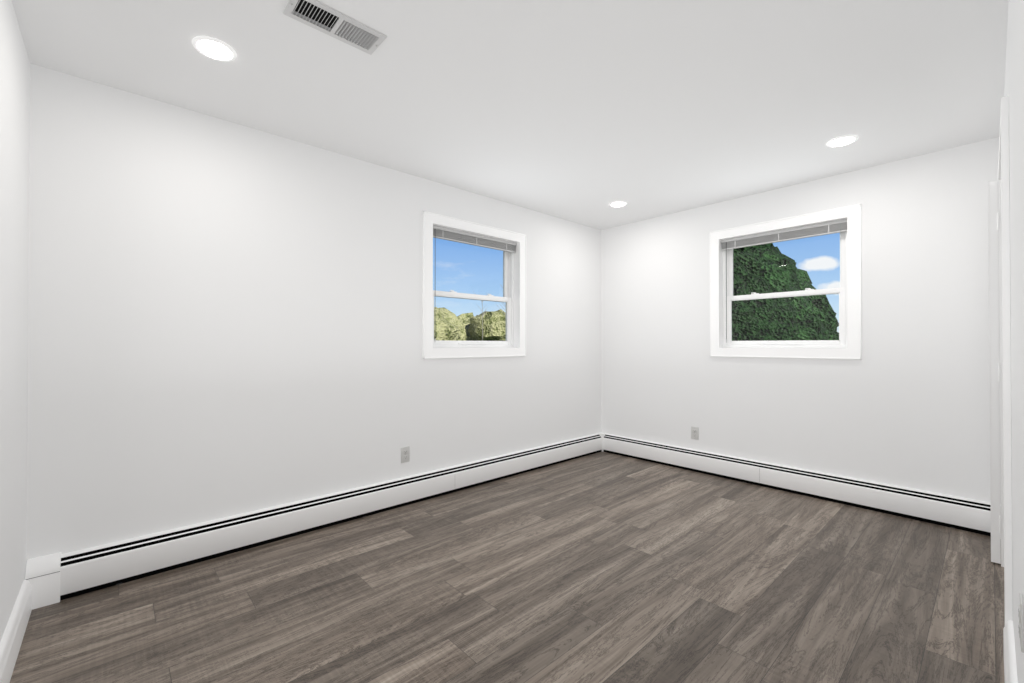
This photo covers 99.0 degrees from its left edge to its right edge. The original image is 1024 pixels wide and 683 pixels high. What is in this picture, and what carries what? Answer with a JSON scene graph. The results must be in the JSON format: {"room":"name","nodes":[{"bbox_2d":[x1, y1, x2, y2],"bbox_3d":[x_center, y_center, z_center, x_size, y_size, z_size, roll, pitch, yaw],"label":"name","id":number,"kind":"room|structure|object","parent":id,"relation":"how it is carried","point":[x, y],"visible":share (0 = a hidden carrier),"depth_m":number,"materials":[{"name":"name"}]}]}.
{"room":"empty bedroom","nodes":[
{"label":"empty bedroom","id":0,"kind":"room"},
{"bbox_2d":[0,0,29,641],"bbox_3d":[-1.237,-0.047,0.817,0.160,2.440,2.972,0,-1,-42],"label":"wall","id":1,"kind":"structure","parent":0,"point":[14,60],"depth_m":1.67,"materials":[{"name":"grey paint"}]},
{"bbox_2d":[0,580,31,682],"bbox_3d":[-1.152,1.104,0.854,0.024,0.140,2.876,0,-1,-42],"label":"baseboard","id":2,"kind":"structure","parent":1,"relation":"attached to","point":[11,641],"depth_m":1.63,"materials":[{"name":"white wood"}]},
{"bbox_2d":[26,63,600,563],"bbox_3d":[-0.648,-0.029,3.474,4.610,2.440,0.160,0,-1,-42],"label":"wall","id":3,"kind":"structure","parent":0,"point":[225,318],"depth_m":2.52,"materials":[{"name":"grey paint"}]},
{"bbox_2d":[25,432,605,609],"bbox_3d":[-0.568,1.089,3.382,4.286,0.202,0.073,0,-1,-42],"label":"baseboard heater","id":4,"kind":"object","parent":3,"relation":"attached to","point":[53,578],"visible":0.99,"depth_m":2.53,"materials":[{"name":"white metal"}]},
{"bbox_2d":[401,446,409,462],"bbox_3d":[-0.787,0.834,3.227,0.070,0.114,0.008,0,-1,-42],"label":"outlet","id":5,"kind":"object","parent":3,"relation":"attached to","point":[405,451],"visible":1,"depth_m":3.23,"materials":[{"name":"grey plastic"}]},
{"bbox_2d":[423,211,525,358],"bbox_3d":[-0.329,-0.429,3.752,1.083,1.125,0.183,0,-1,-42],"label":"window","id":6,"kind":"structure","parent":3,"relation":"in","point":[512,244],"depth_m":3.74,"materials":[{"name":"white plastic"}]},
{"bbox_2d":[10,452,1004,682],"bbox_3d":[0.812,1.240,1.865,4.610,0.120,4.492,0,-1,-42],"label":"floor","id":7,"kind":"structure","parent":0,"point":[600,567],"depth_m":2.00,"materials":[{"name":"grey wood"}]},
{"bbox_2d":[12,0,1008,229],"bbox_3d":[0.407,-1.322,2.325,4.610,0.130,3.292,0,-1,-42],"label":"ceiling","id":8,"kind":"structure","parent":0,"point":[569,110],"depth_m":2.08,"materials":[{"name":"grey paint"}]},
{"bbox_2d":[192,36,236,60],"bbox_3d":[-1.279,-1.256,1.883,0.160,0.008,0.160,0,-1,-42],"label":"recessed light","id":9,"kind":"object","parent":8,"relation":"in","point":[211,47],"visible":1,"depth_m":1.87,"materials":[{"name":"white plastic"}]},
{"bbox_2d":[283,0,386,54],"bbox_3d":[-0.696,-1.311,1.740,0.355,0.118,0.152,0,-1,-42],"label":"vent register","id":10,"kind":"object","parent":8,"relation":"attached to","point":[343,27],"depth_m":1.74,"materials":[{"name":"white metal"}]},
{"bbox_2d":[609,201,626,206],"bbox_3d":[0.960,-1.242,3.962,0.160,0.008,0.160,0,-1,-42],"label":"recessed light","id":11,"kind":"object","parent":8,"relation":"in","point":[616,203],"visible":1,"depth_m":3.96,"materials":[{"name":"white plastic"}]},
{"bbox_2d":[826,135,857,146],"bbox_3d":[2.063,-1.250,2.735,0.160,0.008,0.160,0,-1,-42],"label":"recessed light","id":12,"kind":"object","parent":8,"relation":"in","point":[847,139],"visible":1,"depth_m":2.73,"materials":[{"name":"white plastic"}]},
{"bbox_2d":[601,137,1000,503],"bbox_3d":[2.051,-0.027,3.816,0.160,2.440,2.972,0,-1,-42],"label":"wall","id":13,"kind":"structure","parent":0,"point":[913,412],"depth_m":3.21,"materials":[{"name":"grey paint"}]},
{"bbox_2d":[691,426,698,439],"bbox_3d":[1.701,0.852,4.069,0.008,0.114,0.070,0,-1,-42],"label":"outlet","id":14,"kind":"object","parent":13,"relation":"attached to","point":[694,430],"visible":1,"depth_m":4.06,"materials":[{"name":"grey plastic"}]},
{"bbox_2d":[710,204,861,359],"bbox_3d":[2.220,-0.429,3.616,0.183,1.125,1.083,0,-1,-42],"label":"window","id":15,"kind":"structure","parent":13,"relation":"in","point":[846,221],"depth_m":3.50,"materials":[{"name":"white plastic"}]},
{"bbox_2d":[603,433,1000,535],"bbox_3d":[1.990,1.095,3.706,0.069,0.195,2.902,0,-1,-42],"label":"baseboard heater","id":16,"kind":"object","parent":13,"relation":"attached to","point":[971,515],"visible":0.87,"depth_m":3.29,"materials":[{"name":"white metal"}]},
{"bbox_2d":[1004,0,1023,682],"bbox_3d":[1.857,-0.047,0.728,4.610,2.440,1.330,0,-1,-42],"label":"wall","id":17,"kind":"structure","parent":0,"point":[1014,64],"depth_m":1.25,"materials":[{"name":"grey paint"}]},
{"bbox_2d":[988,96,1012,624],"bbox_3d":[2.546,0.130,1.950,1.432,2.102,0.566,0,-1,-42],"label":"closet door","id":18,"kind":"structure","parent":17,"relation":"in","point":[998,191],"depth_m":2.30,"materials":[{"name":"white wood"}]},
{"bbox_2d":[1003,620,1017,682],"bbox_3d":[0.836,1.103,0.706,2.762,0.140,0.024,0,-1,-42],"label":"baseboard","id":19,"kind":"structure","parent":17,"relation":"attached to","point":[1010,668],"depth_m":1.48,"materials":[{"name":"white wood"}]},
{"bbox_2d":[1019,593,1023,652],"bbox_3d":[1.225,0.675,1.052,0.070,0.114,0.008,0,-1,-42],"label":"outlet","id":20,"kind":"object","parent":17,"relation":"attached to","point":[1021,606],"visible":1,"depth_m":1.03,"materials":[{"name":"grey plastic"}]},
{"label":"outside","id":21,"kind":"structure","parent":0,"visible":0},
{"bbox_3d":[-0.232,4.512,44.322,180.000,0.300,180.000,0,-1,-42],"label":"ground","id":22,"kind":"structure","parent":21,"visible":0},
{"bbox_2d":[434,287,505,340],"bbox_3d":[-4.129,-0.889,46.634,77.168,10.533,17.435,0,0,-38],"label":"tree","id":23,"kind":"object","parent":22,"relation":"on","point":[489,325],"visible":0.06,"depth_m":45.47,"materials":[{"name":"green plant"}]},
{"bbox_2d":[732,243,838,340],"bbox_3d":[5.262,3.876,14.402,9.928,15.560,9.997,0,-1,-42],"label":"maple tree","id":24,"kind":"object","parent":22,"relation":"on","point":[761,269],"visible":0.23,"depth_m":10.69,"materials":[{"name":"green plant"}]}
]}

